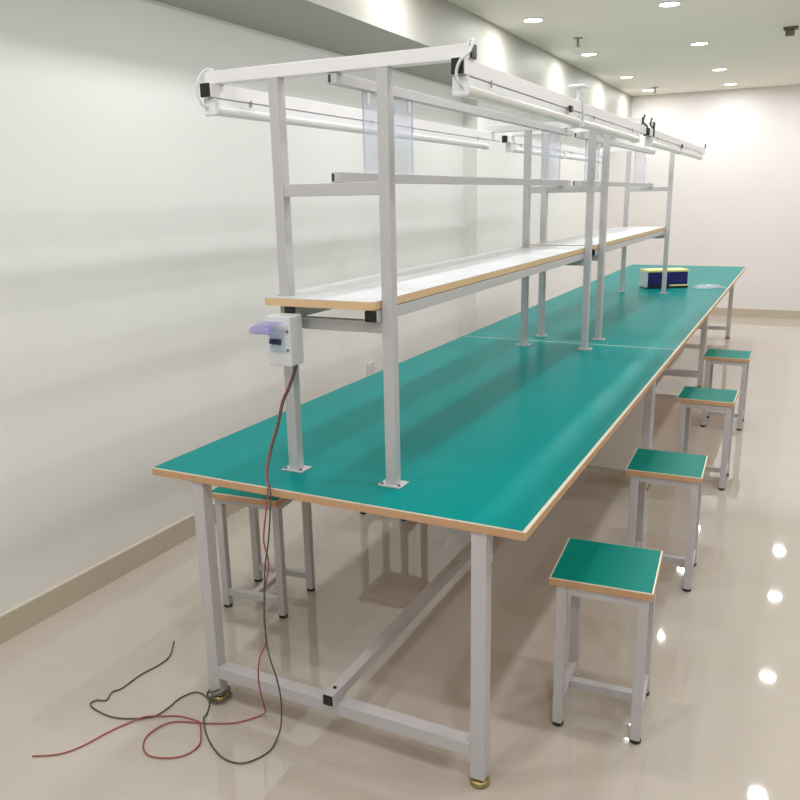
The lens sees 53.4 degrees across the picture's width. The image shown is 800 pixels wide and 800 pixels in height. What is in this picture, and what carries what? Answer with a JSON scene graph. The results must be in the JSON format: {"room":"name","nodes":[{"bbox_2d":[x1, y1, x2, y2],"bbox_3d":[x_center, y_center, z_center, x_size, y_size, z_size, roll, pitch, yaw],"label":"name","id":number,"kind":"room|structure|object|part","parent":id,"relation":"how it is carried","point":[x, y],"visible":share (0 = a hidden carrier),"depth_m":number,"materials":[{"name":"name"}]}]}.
{"room":"electronics workshop","nodes":[
{"label":"electronics workshop","id":0,"kind":"room"},
{"bbox_2d":[0,0,602,613],"bbox_3d":[-0.636,-0.876,4.201,0.120,2.663,14.420,6,16,26],"label":"wall","id":1,"kind":"structure","parent":0,"point":[139,258],"depth_m":3.32,"materials":[{"name":"paint"}]},
{"bbox_2d":[0,502,243,644],"bbox_3d":[-0.553,0.370,4.489,0.012,0.103,14.180,6,16,26],"label":"baseboard","id":2,"kind":"structure","parent":1,"relation":"attached to","point":[33,611],"depth_m":3.18,"materials":[{"name":"tile"}]},
{"bbox_2d":[367,361,373,375],"bbox_3d":[-0.188,-0.200,5.115,0.011,0.086,0.086,6,16,26],"label":"wall outlet","id":3,"kind":"object","parent":1,"relation":"attached to","point":[370,366],"visible":0.81,"depth_m":5.10,"materials":[{"name":"white plastic"}]},
{"bbox_2d":[153,0,631,117],"bbox_3d":[-0.447,-1.964,3.816,0.348,0.371,14.180,6,16,26],"label":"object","id":4,"kind":"structure","parent":1,"relation":"attached to","point":[344,27],"depth_m":4.48,"materials":[{"name":"paint"}]},
{"bbox_2d":[463,97,516,335],"bbox_3d":[0.756,-1.347,6.676,0.118,2.300,0.920,6,16,26],"label":"pillar","id":5,"kind":"structure","parent":1,"relation":"attached to","point":[488,210],"depth_m":6.43,"materials":[{"name":"paint"}]},
{"bbox_2d":[0,315,799,799],"bbox_3d":[2.112,0.751,3.213,6.208,0.100,14.420,6,16,26],"label":"floor","id":6,"kind":"structure","parent":0,"point":[721,714],"depth_m":2.69,"materials":[{"name":"beige tile"}]},
{"bbox_2d":[207,685,231,702],"bbox_3d":[-0.567,0.904,2.482,0.078,0.058,0.076,6,16,26],"label":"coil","id":7,"kind":"object","parent":6,"relation":"on","point":[229,687],"visible":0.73,"depth_m":2.46,"materials":[{"name":"grey"}]},
{"bbox_2d":[212,486,314,617],"bbox_3d":[-0.516,0.545,3.052,0.288,0.475,0.280,5,15,21],"label":"stool","id":8,"kind":"object","parent":6,"relation":"on","point":[222,496],"visible":0.79,"depth_m":2.98,"materials":[{"name":"grey metal"}]},
{"bbox_3d":[-0.664,0.568,3.000,0.028,0.442,0.028,5,15,21],"label":"leg","id":9,"kind":"part","parent":8,"relation":"part of","materials":[{"name":"grey metal"}]},
{"bbox_3d":[-0.520,0.317,2.994,0.287,0.002,0.279,5,15,21],"label":"edge trim","id":10,"kind":"part","parent":8,"relation":"part of","materials":[{"name":"beige"}]},
{"bbox_3d":[-0.520,0.328,2.996,0.288,0.020,0.280,5,15,21],"label":"seat","id":11,"kind":"part","parent":8,"relation":"part of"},
{"bbox_3d":[-0.584,0.516,3.198,0.028,0.442,0.028,5,15,21],"label":"leg","id":12,"kind":"part","parent":8,"relation":"part of","materials":[{"name":"grey metal"}]},
{"bbox_3d":[-0.440,0.586,2.914,0.028,0.442,0.028,5,15,21],"label":"leg","id":13,"kind":"part","parent":8,"relation":"part of","materials":[{"name":"grey metal"}]},
{"bbox_3d":[-0.360,0.533,3.112,0.028,0.442,0.028,5,15,21],"label":"leg","id":14,"kind":"part","parent":8,"relation":"part of","materials":[{"name":"grey metal"}]},
{"bbox_2d":[152,336,677,788],"bbox_3d":[0.327,0.339,3.242,1.151,0.750,2.457,6,16,26],"label":"work table","id":15,"kind":"object","parent":6,"relation":"on","point":[494,432],"visible":0.91,"depth_m":2.45,"materials":[{"name":"teal laminate"}]},
{"bbox_3d":[-0.572,0.571,2.397,0.040,0.701,0.040,6,16,26],"label":"leg","id":16,"kind":"part","parent":15,"relation":"part of","materials":[{"name":"grey metal"}]},
{"bbox_3d":[0.334,0.568,3.270,0.034,0.034,2.396,6,16,26],"label":"foot rail","id":17,"kind":"part","parent":15,"relation":"part of","materials":[{"name":"grey metal"}]},
{"bbox_3d":[0.324,-0.024,3.157,1.149,0.002,2.438,6,16,26],"label":"edge trim","id":18,"kind":"part","parent":15,"relation":"part of","materials":[{"name":"beige"}]},
{"bbox_2d":[200,43,645,488],"bbox_3d":[0.325,-0.565,3.052,0.766,1.095,2.301,6,16,26],"label":"rack","id":19,"kind":"object","parent":15,"relation":"on","point":[390,294],"visible":0.93,"depth_m":2.16,"materials":[{"name":"silver metal"}]},
{"bbox_2d":[195,68,213,107],"bbox_3d":[-0.523,-0.832,2.122,0.030,0.106,0.058,6,16,26],"label":"lamp cord","id":20,"kind":"object","parent":19,"relation":"hanging from","point":[205,69],"visible":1,"depth_m":2.11,"materials":[{"name":"white plastic"}]},
{"bbox_2d":[204,98,269,121],"bbox_3d":[-0.465,-0.806,2.210,0.040,0.053,0.291,6,16,26],"label":"lamp","id":21,"kind":"object","parent":19,"relation":"attached to","point":[234,109],"depth_m":2.20,"materials":[{"name":"white plastic"}]},
{"bbox_2d":[249,313,303,366],"bbox_3d":[-0.318,-0.157,2.112,0.078,0.134,0.164,6,16,26],"label":"switch box","id":22,"kind":"object","parent":19,"relation":"attached to","point":[283,331],"visible":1,"depth_m":2.10,"materials":[{"name":"white plastic"}]},
{"bbox_2d":[32,365,295,758],"bbox_3d":[-0.658,0.458,2.182,0.782,1.079,0.194,-1,14,-1],"label":"wire","id":23,"kind":"object","parent":22,"relation":"hanging from","point":[198,721],"visible":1,"depth_m":2.26,"materials":[{"name":"red"}]},
{"bbox_2d":[90,365,297,763],"bbox_3d":[-0.600,0.413,2.353,0.678,1.079,0.417,6,16,26],"label":"wire","id":24,"kind":"object","parent":22,"relation":"hanging from","point":[212,746],"visible":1,"depth_m":2.25,"materials":[{"name":"grey"}]},
{"bbox_3d":[-0.310,-0.316,2.180,0.031,1.059,0.032,6,16,26],"label":"post","id":25,"kind":"part","parent":19,"relation":"part of","materials":[{"name":"grey metal"}]},
{"bbox_3d":[-0.300,0.199,2.312,0.069,0.005,0.054,6,16,26],"label":"foot plate","id":26,"kind":"part","parent":19,"relation":"part of","materials":[{"name":"grey metal"}]},
{"bbox_3d":[0.207,-0.495,3.121,0.036,0.031,2.250,6,16,26],"label":"shelf rail","id":27,"kind":"part","parent":19,"relation":"part of","materials":[{"name":"grey metal"}]},
{"bbox_2d":[286,109,377,135],"bbox_3d":[-0.231,-0.927,2.662,0.040,0.050,0.586,6,16,26],"label":"lamp","id":28,"kind":"object","parent":19,"relation":"attached to","point":[293,117],"depth_m":2.63,"materials":[{"name":"white plastic"}]},
{"bbox_3d":[-0.176,-0.829,1.976,0.761,0.032,0.034,6,16,26],"label":"arm","id":29,"kind":"part","parent":19,"relation":"part of"},
{"bbox_3d":[-0.005,-1.082,3.091,0.032,0.036,2.282,6,16,26],"label":"lamp rail","id":30,"kind":"part","parent":19,"relation":"part of","materials":[{"name":"white metal"}]},
{"bbox_3d":[-0.028,-0.286,2.042,0.031,1.059,0.032,6,16,26],"label":"post","id":31,"kind":"part","parent":19,"relation":"part of","materials":[{"name":"grey metal"}]},
{"bbox_2d":[367,92,410,112],"bbox_3d":[-0.029,-0.751,2.259,0.007,0.208,0.305,6,16,26],"label":"clip","id":32,"kind":"object","parent":19,"relation":"on","point":[368,93],"visible":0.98,"depth_m":2.13,"materials":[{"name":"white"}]},
{"bbox_3d":[-0.018,0.229,2.174,0.069,0.005,0.054,6,16,26],"label":"foot plate","id":33,"kind":"part","parent":19,"relation":"part of","materials":[{"name":"white metal"}]},
{"bbox_2d":[265,246,584,301],"bbox_3d":[0.289,-0.525,3.072,0.345,0.001,2.284,6,16,26],"label":"shelf","id":34,"kind":"object","parent":19,"relation":"attached to","point":[414,282],"depth_m":2.62,"materials":[{"name":"white laminate"}]},
{"bbox_2d":[394,125,489,149],"bbox_3d":[0.196,-1.148,3.488,0.040,0.051,1.040,6,16,26],"label":"lamp","id":35,"kind":"object","parent":19,"relation":"attached to","point":[399,132],"visible":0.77,"depth_m":3.40,"materials":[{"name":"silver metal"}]},
{"bbox_2d":[396,131,488,148],"bbox_3d":[0.196,-1.137,3.491,0.038,0.024,1.012,6,16,26],"label":"diffuser","id":36,"kind":"object","parent":35,"relation":"attached to","point":[426,136],"depth_m":3.45,"materials":[{"name":"white plastic"}]},
{"bbox_3d":[0.335,-1.055,2.940,0.027,0.026,2.252,6,16,26],"label":"rail","id":37,"kind":"part","parent":19,"relation":"part of","materials":[{"name":"grey metal"}]},
{"bbox_3d":[0.339,-0.826,2.999,0.027,0.026,2.252,6,16,26],"label":"rail","id":38,"kind":"part","parent":19,"relation":"part of","materials":[{"name":"grey metal"}]},
{"bbox_2d":[455,38,474,87],"bbox_3d":[0.151,-0.760,1.790,0.032,0.109,0.063,9,17,34],"label":"lamp cord","id":39,"kind":"object","parent":19,"relation":"hanging from","point":[471,40],"visible":1,"depth_m":1.78,"materials":[{"name":"white plastic"}]},
{"bbox_3d":[0.428,-0.472,3.013,0.036,0.031,2.250,6,16,26],"label":"shelf rail","id":40,"kind":"part","parent":19,"relation":"part of","materials":[{"name":"grey metal"}]},
{"bbox_2d":[452,75,581,126],"bbox_3d":[0.368,-0.837,2.257,0.040,0.051,1.040,6,16,26],"label":"lamp","id":41,"kind":"object","parent":19,"relation":"attached to","point":[475,89],"visible":0.98,"depth_m":2.08,"materials":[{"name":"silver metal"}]},
{"bbox_3d":[0.636,-0.802,4.013,0.031,1.059,0.032,6,16,26],"label":"post","id":42,"kind":"part","parent":19,"relation":"part of","materials":[{"name":"grey metal"}]},
{"bbox_3d":[0.640,-1.014,2.776,0.032,0.036,2.282,6,16,26],"label":"lamp rail","id":43,"kind":"part","parent":19,"relation":"part of","materials":[{"name":"white metal"}]},
{"bbox_3d":[0.771,-1.315,3.808,0.761,0.032,0.034,6,16,26],"label":"arm","id":44,"kind":"part","parent":19,"relation":"part of"},
{"bbox_2d":[568,84,588,100],"bbox_3d":[0.605,-1.039,2.696,0.056,0.053,0.070,6,16,26],"label":"box","id":45,"kind":"object","parent":19,"relation":"attached to","point":[578,87],"visible":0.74,"depth_m":2.69,"materials":[{"name":"white plastic"}]},
{"bbox_3d":[0.605,-1.036,2.697,0.012,0.046,0.012,6,16,26],"label":"stem","id":46,"kind":"part","parent":45,"relation":"part of","materials":[{"name":"white plastic"}]},
{"bbox_3d":[0.605,-1.061,2.691,0.056,0.007,0.070,6,16,26],"label":"plate","id":47,"kind":"part","parent":45,"relation":"part of","materials":[{"name":"white plastic"}]},
{"bbox_2d":[580,97,584,118],"bbox_3d":[0.619,-0.992,2.701,0.020,0.075,0.012,6,16,26],"label":"lamp cord","id":48,"kind":"object","parent":19,"relation":"attached to","point":[581,98],"visible":1,"depth_m":2.70,"materials":[{"name":"white plastic"}]},
{"bbox_3d":[0.919,-0.772,3.874,0.031,1.059,0.032,6,16,26],"label":"post","id":49,"kind":"part","parent":19,"relation":"part of","materials":[{"name":"grey metal"}]},
{"bbox_2d":[572,115,639,142],"bbox_3d":[0.841,-1.079,3.173,0.040,0.051,1.040,6,16,26],"label":"lamp","id":50,"kind":"object","parent":19,"relation":"attached to","point":[588,123],"visible":0.76,"depth_m":3.09,"materials":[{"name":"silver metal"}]},
{"bbox_2d":[582,120,638,141],"bbox_3d":[0.841,-1.068,3.176,0.038,0.024,1.012,6,16,26],"label":"diffuser","id":51,"kind":"object","parent":50,"relation":"attached to","point":[599,126],"depth_m":3.11,"materials":[{"name":"white plastic"}]},
{"bbox_2d":[643,114,647,134],"bbox_3d":[1.147,-1.288,3.716,0.028,0.091,0.011,11,19,39],"label":"cable tie","id":52,"kind":"object","parent":19,"relation":"attached to","point":[644,114],"visible":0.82,"depth_m":3.71,"materials":[{"name":"black plastic"}]},
{"bbox_3d":[0.205,0.653,2.017,0.040,0.701,0.040,6,16,26],"label":"leg","id":53,"kind":"part","parent":15,"relation":"part of","materials":[{"name":"grey metal"}]},
{"bbox_3d":[0.872,0.035,4.243,0.826,0.622,0.005,6,16,26],"label":"panel","id":54,"kind":"part","parent":15,"relation":"part of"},
{"bbox_3d":[1.272,0.105,4.082,0.040,0.701,0.040,6,16,26],"label":"leg","id":55,"kind":"part","parent":15,"relation":"part of","materials":[{"name":"grey metal"}]},
{"bbox_2d":[464,289,723,486],"bbox_3d":[1.421,-0.223,5.359,1.151,0.750,2.440,6,16,26],"label":"work table","id":56,"kind":"object","parent":6,"relation":"on","point":[645,319],"visible":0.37,"depth_m":4.98,"materials":[{"name":"teal laminate"}]},
{"bbox_3d":[1.414,-0.584,5.267,1.149,0.002,2.438,6,16,26],"label":"edge trim","id":57,"kind":"part","parent":56,"relation":"part of","materials":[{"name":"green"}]},
{"bbox_2d":[502,122,705,340],"bbox_3d":[1.394,-1.114,5.120,0.766,1.095,2.319,6,16,26],"label":"rack","id":58,"kind":"object","parent":56,"relation":"on","point":[604,240],"visible":0.84,"depth_m":4.39,"materials":[{"name":"silver metal"}]},
{"bbox_2d":[505,143,523,153],"bbox_3d":[0.597,-1.351,4.264,0.040,0.047,0.301,6,16,26],"label":"lamp","id":59,"kind":"object","parent":58,"relation":"attached to","point":[513,148],"depth_m":4.27,"materials":[{"name":"white plastic"}]},
{"bbox_2d":[532,147,541,155],"bbox_3d":[0.776,-1.441,4.611,0.040,0.044,0.178,6,16,26],"label":"lamp","id":60,"kind":"object","parent":58,"relation":"attached to","point":[535,150],"depth_m":4.62,"materials":[{"name":"white plastic"}]},
{"bbox_2d":[513,147,563,157],"bbox_3d":[0.810,-1.452,4.678,0.038,0.024,1.012,6,16,26],"label":"diffuser","id":61,"kind":"object","parent":60,"relation":"attached to","point":[535,150],"depth_m":4.67,"materials":[{"name":"white plastic"}]},
{"bbox_3d":[0.770,-0.871,4.272,0.031,1.059,0.032,6,16,26],"label":"post","id":62,"kind":"part","parent":58,"relation":"part of","materials":[{"name":"grey metal"}]},
{"bbox_3d":[1.063,-1.631,5.159,0.032,0.036,2.300,6,16,26],"label":"lamp rail","id":63,"kind":"part","parent":58,"relation":"part of","materials":[{"name":"white metal"}]},
{"bbox_2d":[549,149,563,158],"bbox_3d":[0.960,-1.537,4.966,0.040,0.053,0.320,6,16,26],"label":"lamp","id":64,"kind":"object","parent":58,"relation":"attached to","point":[552,153],"depth_m":4.98,"materials":[{"name":"white plastic"}]},
{"bbox_3d":[0.905,-1.384,4.067,0.761,0.032,0.034,6,16,26],"label":"arm","id":65,"kind":"part","parent":58,"relation":"part of"},
{"bbox_2d":[564,151,601,162],"bbox_3d":[1.283,-1.706,5.592,0.040,0.051,1.040,6,16,26],"label":"lamp","id":66,"kind":"object","parent":58,"relation":"attached to","point":[567,155],"visible":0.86,"depth_m":5.44,"materials":[{"name":"white plastic"}]},
{"bbox_2d":[566,155,600,162],"bbox_3d":[1.283,-1.695,5.595,0.038,0.024,1.012,6,16,26],"label":"diffuser","id":67,"kind":"object","parent":66,"relation":"attached to","point":[572,157],"depth_m":5.52,"materials":[{"name":"white plastic"}]},
{"bbox_2d":[531,227,662,244],"bbox_3d":[1.358,-1.073,5.140,0.345,0.001,2.303,6,16,26],"label":"shelf","id":68,"kind":"object","parent":58,"relation":"attached to","point":[616,235],"depth_m":4.85,"materials":[{"name":"white laminate"}]},
{"bbox_3d":[1.053,-0.841,4.134,0.031,1.059,0.032,6,16,26],"label":"post","id":69,"kind":"part","parent":58,"relation":"part of","materials":[{"name":"grey metal"}]},
{"bbox_3d":[1.407,-1.374,5.066,0.027,0.026,2.270,6,16,26],"label":"rail","id":70,"kind":"part","parent":58,"relation":"part of","materials":[{"name":"grey metal"}]},
{"bbox_3d":[1.403,-1.603,5.008,0.027,0.026,2.270,6,16,26],"label":"rail","id":71,"kind":"part","parent":58,"relation":"part of","materials":[{"name":"grey metal"}]},
{"bbox_3d":[1.751,-1.374,6.169,0.031,1.059,0.032,6,16,26],"label":"post","id":72,"kind":"part","parent":58,"relation":"part of","materials":[{"name":"grey metal"}]},
{"bbox_3d":[1.496,-1.020,5.081,0.036,0.031,2.268,6,16,26],"label":"shelf rail","id":73,"kind":"part","parent":58,"relation":"part of","materials":[{"name":"grey metal"}]},
{"bbox_2d":[650,117,654,136],"bbox_3d":[1.230,-1.331,3.877,0.015,0.091,0.028,-9,16,-28],"label":"cable tie","id":74,"kind":"object","parent":58,"relation":"attached to","point":[651,126],"visible":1,"depth_m":3.87,"materials":[{"name":"black plastic"}]},
{"bbox_3d":[1.885,-1.887,5.965,0.761,0.032,0.034,6,16,26],"label":"arm","id":75,"kind":"part","parent":58,"relation":"part of"},
{"bbox_2d":[644,137,681,153],"bbox_3d":[1.454,-1.395,4.360,0.040,0.051,1.040,6,16,26],"label":"lamp","id":76,"kind":"object","parent":58,"relation":"attached to","point":[648,141],"visible":1,"depth_m":4.20,"materials":[{"name":"white plastic"}]},
{"bbox_2d":[650,141,681,153],"bbox_3d":[1.454,-1.383,4.363,0.038,0.024,1.012,6,16,26],"label":"diffuser","id":77,"kind":"object","parent":76,"relation":"attached to","point":[663,145],"depth_m":4.33,"materials":[{"name":"white plastic"}]},
{"bbox_3d":[2.033,-1.344,6.031,0.031,1.059,0.032,6,16,26],"label":"post","id":78,"kind":"part","parent":58,"relation":"part of","materials":[{"name":"grey metal"}]},
{"bbox_3d":[1.708,-1.562,4.844,0.032,0.036,2.300,6,16,26],"label":"lamp rail","id":79,"kind":"part","parent":58,"relation":"part of","materials":[{"name":"white metal"}]},
{"bbox_2d":[680,147,702,159],"bbox_3d":[1.928,-1.638,5.277,0.040,0.051,1.040,6,16,26],"label":"lamp","id":80,"kind":"object","parent":58,"relation":"attached to","point":[686,152],"visible":0.71,"depth_m":5.26,"materials":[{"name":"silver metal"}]},
{"bbox_2d":[680,150,701,158],"bbox_3d":[1.928,-1.626,5.280,0.038,0.024,1.012,6,16,26],"label":"diffuser","id":81,"kind":"object","parent":80,"relation":"attached to","point":[690,153],"depth_m":5.26,"materials":[{"name":"white plastic"}]},
{"bbox_3d":[1.295,0.094,4.127,0.040,0.701,0.040,6,16,26],"label":"leg","id":82,"kind":"part","parent":56,"relation":"part of","materials":[{"name":"grey metal"}]},
{"bbox_3d":[2.362,-0.454,6.192,0.040,0.701,0.040,6,16,26],"label":"leg","id":83,"kind":"part","parent":56,"relation":"part of","materials":[{"name":"grey metal"}]},
{"bbox_2d":[549,538,662,743],"bbox_3d":[0.605,0.702,2.355,0.280,0.475,0.288,5,15,22],"label":"stool","id":84,"kind":"object","parent":6,"relation":"on","point":[621,574],"visible":1,"depth_m":2.27,"materials":[{"name":"teal"}]},
{"bbox_3d":[0.460,0.729,2.286,0.028,0.442,0.028,5,15,22],"label":"leg","id":85,"kind":"part","parent":84,"relation":"part of","materials":[{"name":"grey metal"}]},
{"bbox_3d":[0.553,0.672,2.502,0.028,0.442,0.028,5,15,22],"label":"leg","id":86,"kind":"part","parent":84,"relation":"part of","materials":[{"name":"grey metal"}]},
{"bbox_3d":[0.601,0.485,2.299,0.280,0.020,0.288,5,15,22],"label":"seat","id":87,"kind":"part","parent":84,"relation":"part of","materials":[{"name":"teal laminate"}]},
{"bbox_3d":[0.601,0.474,2.296,0.279,0.002,0.287,5,15,22],"label":"edge trim","id":88,"kind":"part","parent":84,"relation":"part of","materials":[{"name":"beige"}]},
{"bbox_3d":[0.664,0.746,2.204,0.028,0.442,0.028,5,15,22],"label":"leg","id":89,"kind":"part","parent":84,"relation":"part of","materials":[{"name":"grey metal"}]},
{"bbox_3d":[0.756,0.690,2.419,0.028,0.442,0.028,5,15,22],"label":"leg","id":90,"kind":"part","parent":84,"relation":"part of","materials":[{"name":"grey metal"}]},
{"bbox_2d":[575,265,745,386],"bbox_3d":[2.511,-0.783,7.469,1.151,0.750,2.440,6,16,26],"label":"work table","id":91,"kind":"object","parent":6,"relation":"on","point":[724,278],"visible":0.36,"depth_m":7.24,"materials":[{"name":"teal laminate"}]},
{"bbox_3d":[2.504,-1.144,7.377,1.149,0.002,2.438,6,16,26],"label":"edge trim","id":92,"kind":"part","parent":91,"relation":"part of","materials":[{"name":"beige"}]},
{"bbox_2d":[639,268,688,288],"bbox_3d":[2.167,-1.002,6.535,0.355,0.150,0.163,-2,14,-5],"label":"tool case","id":93,"kind":"object","parent":91,"relation":"on","point":[649,278],"visible":1,"depth_m":6.46,"materials":[{"name":"blue plastic"}]},
{"bbox_3d":[1.998,-0.990,6.523,0.017,0.125,0.148,-2,14,-5],"label":"panel","id":94,"kind":"part","parent":93,"relation":"part of","materials":[{"name":"white fabric"}]},
{"bbox_3d":[2.167,-1.065,6.520,0.351,0.020,0.161,-2,14,-5],"label":"lid","id":95,"kind":"part","parent":93,"relation":"part of","materials":[{"name":"yellow plastic"}]},
{"bbox_3d":[2.385,-0.466,6.237,0.040,0.701,0.040,6,16,26],"label":"leg","id":96,"kind":"part","parent":91,"relation":"part of","materials":[{"name":"grey metal"}]},
{"bbox_3d":[3.452,-1.014,8.302,0.040,0.701,0.040,6,16,26],"label":"leg","id":97,"kind":"part","parent":91,"relation":"part of","materials":[{"name":"grey metal"}]},
{"bbox_2d":[625,448,707,591],"bbox_3d":[1.065,0.476,3.206,0.280,0.475,0.288,5,16,24],"label":"stool","id":98,"kind":"object","parent":6,"relation":"on","point":[677,469],"visible":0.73,"depth_m":3.10,"materials":[{"name":"grey metal"}]},
{"bbox_3d":[0.917,0.501,3.143,0.028,0.442,0.028,5,16,24],"label":"leg","id":99,"kind":"part","parent":98,"relation":"part of","materials":[{"name":"grey metal"}]},
{"bbox_3d":[1.017,0.446,3.355,0.028,0.442,0.028,5,16,24],"label":"leg","id":100,"kind":"part","parent":98,"relation":"part of","materials":[{"name":"grey metal"}]},
{"bbox_3d":[1.060,0.258,3.151,0.280,0.020,0.288,5,16,24],"label":"seat","id":101,"kind":"part","parent":98,"relation":"part of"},
{"bbox_3d":[1.060,0.248,3.148,0.279,0.002,0.287,5,16,24],"label":"edge trim","id":102,"kind":"part","parent":98,"relation":"part of","materials":[{"name":"beige"}]},
{"bbox_3d":[1.117,0.521,3.053,0.028,0.442,0.028,5,16,24],"label":"leg","id":103,"kind":"part","parent":98,"relation":"part of","materials":[{"name":"grey metal"}]},
{"bbox_3d":[1.217,0.465,3.265,0.028,0.442,0.028,5,16,24],"label":"leg","id":104,"kind":"part","parent":98,"relation":"part of","materials":[{"name":"grey metal"}]},
{"bbox_2d":[676,386,738,489],"bbox_3d":[1.629,0.198,4.252,0.280,0.475,0.288,6,16,26],"label":"stool","id":105,"kind":"object","parent":6,"relation":"on","point":[689,397],"visible":0.73,"depth_m":4.14,"materials":[{"name":"grey metal"}]},
{"bbox_3d":[1.480,0.222,4.193,0.028,0.442,0.028,6,16,26],"label":"leg","id":106,"kind":"part","parent":105,"relation":"part of","materials":[{"name":"grey metal"}]},
{"bbox_3d":[1.587,0.167,4.402,0.028,0.442,0.028,6,16,26],"label":"leg","id":107,"kind":"part","parent":105,"relation":"part of","materials":[{"name":"grey metal"}]},
{"bbox_3d":[1.625,-0.019,4.196,0.280,0.020,0.288,6,16,26],"label":"seat","id":108,"kind":"part","parent":105,"relation":"part of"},
{"bbox_3d":[1.625,-0.030,4.193,0.279,0.002,0.287,6,16,26],"label":"edge trim","id":109,"kind":"part","parent":105,"relation":"part of","materials":[{"name":"beige"}]},
{"bbox_3d":[1.677,0.243,4.097,0.028,0.442,0.028,6,16,26],"label":"leg","id":110,"kind":"part","parent":105,"relation":"part of","materials":[{"name":"grey metal"}]},
{"bbox_3d":[1.784,0.188,4.306,0.028,0.442,0.028,6,16,26],"label":"leg","id":111,"kind":"part","parent":105,"relation":"part of","materials":[{"name":"grey metal"}]},
{"bbox_2d":[700,349,751,429],"bbox_3d":[2.157,-0.074,5.277,0.280,0.475,0.288,6,16,26],"label":"stool","id":112,"kind":"object","parent":6,"relation":"on","point":[712,356],"visible":1,"depth_m":5.16,"materials":[{"name":"grey metal"}]},
{"bbox_3d":[2.007,-0.050,5.219,0.028,0.442,0.028,6,16,26],"label":"leg","id":113,"kind":"part","parent":112,"relation":"part of","materials":[{"name":"grey metal"}]},
{"bbox_3d":[2.115,-0.105,5.427,0.028,0.442,0.028,6,16,26],"label":"leg","id":114,"kind":"part","parent":112,"relation":"part of","materials":[{"name":"grey metal"}]},
{"bbox_3d":[2.153,-0.292,5.222,0.280,0.020,0.288,6,16,26],"label":"seat","id":115,"kind":"part","parent":112,"relation":"part of","materials":[{"name":"green laminate"}]},
{"bbox_3d":[2.204,-0.029,5.123,0.028,0.442,0.028,6,16,26],"label":"leg","id":116,"kind":"part","parent":112,"relation":"part of","materials":[{"name":"grey metal"}]},
{"bbox_3d":[2.312,-0.084,5.331,0.028,0.442,0.028,6,16,26],"label":"leg","id":117,"kind":"part","parent":112,"relation":"part of","materials":[{"name":"grey metal"}]},
{"bbox_2d":[448,0,799,95],"bbox_3d":[2.062,-1.925,2.529,6.208,0.100,14.420,6,16,26],"label":"ceiling","id":118,"kind":"structure","parent":0,"point":[646,41],"depth_m":6.12,"materials":[{"name":"paint"}]},
{"bbox_2d":[522,18,543,22],"bbox_3d":[0.907,-2.586,5.414,0.146,0.006,0.146,6,16,26],"label":"recessed light","id":119,"kind":"object","parent":118,"relation":"in","point":[527,20],"visible":1,"depth_m":5.41,"materials":[{"name":"white plastic"}]},
{"bbox_2d":[524,19,541,22],"bbox_3d":[0.907,-2.585,5.414,0.120,0.003,0.120,6,16,26],"label":"diffuser","id":120,"kind":"object","parent":119,"relation":"attached to","point":[525,20],"depth_m":5.41,"materials":[{"name":"white plastic"}]},
{"bbox_2d":[574,37,582,46],"bbox_3d":[1.363,-2.738,6.086,0.070,0.062,0.070,6,16,26],"label":"sprinkler head","id":121,"kind":"object","parent":118,"relation":"attached to","point":[576,38],"visible":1,"depth_m":6.08},
{"bbox_2d":[580,52,597,55],"bbox_3d":[1.613,-2.949,6.780,0.146,0.006,0.146,6,16,26],"label":"recessed light","id":122,"kind":"object","parent":118,"relation":"in","point":[590,53],"visible":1,"depth_m":6.77,"materials":[{"name":"white"}]},
{"bbox_2d":[582,53,595,55],"bbox_3d":[1.613,-2.947,6.780,0.120,0.003,0.120,6,16,26],"label":"diffuser","id":123,"kind":"object","parent":122,"relation":"attached to","point":[583,54],"depth_m":6.77,"materials":[{"name":"white plastic"}]},
{"bbox_2d":[657,1,680,6],"bbox_3d":[1.703,-2.502,5.025,0.146,0.006,0.146,6,16,26],"label":"recessed light","id":124,"kind":"object","parent":118,"relation":"in","point":[668,3],"visible":1,"depth_m":5.02,"materials":[{"name":"white plastic"}]},
{"bbox_2d":[660,2,678,6],"bbox_3d":[1.703,-2.501,5.025,0.120,0.003,0.120,6,16,26],"label":"diffuser","id":125,"kind":"object","parent":124,"relation":"attached to","point":[664,4],"depth_m":5.02,"materials":[{"name":"white plastic"}]},
{"bbox_2d":[690,42,708,45],"bbox_3d":[2.409,-2.864,6.391,0.146,0.006,0.146,6,16,26],"label":"recessed light","id":126,"kind":"object","parent":118,"relation":"in","point":[695,43],"visible":1,"depth_m":6.37,"materials":[{"name":"white plastic"}]},
{"bbox_2d":[712,68,726,70],"bbox_3d":[3.124,-3.231,7.775,0.146,0.006,0.146,6,16,26],"label":"recessed light","id":127,"kind":"object","parent":118,"relation":"in","point":[717,69],"visible":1,"depth_m":7.75,"materials":[{"name":"white"}]},
{"bbox_2d":[783,26,798,36],"bbox_3d":[2.866,-2.702,5.828,0.100,0.058,0.080,6,16,26],"label":"ceiling sensor","id":128,"kind":"object","parent":118,"relation":"attached to","point":[789,31],"visible":1,"depth_m":5.80,"materials":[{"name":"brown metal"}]},
{"bbox_2d":[596,85,799,309],"bbox_3d":[5.281,-2.228,9.054,5.968,2.663,0.120,6,16,26],"label":"wall","id":129,"kind":"structure","parent":0,"point":[738,205],"depth_m":9.61,"materials":[{"name":"paint"}]},
{"bbox_2d":[709,307,799,318],"bbox_3d":[5.280,-0.972,9.312,5.956,0.103,0.012,6,16,26],"label":"baseboard","id":130,"kind":"structure","parent":129,"relation":"attached to","point":[720,311],"depth_m":9.74,"materials":[{"name":"tile"}]}
]}

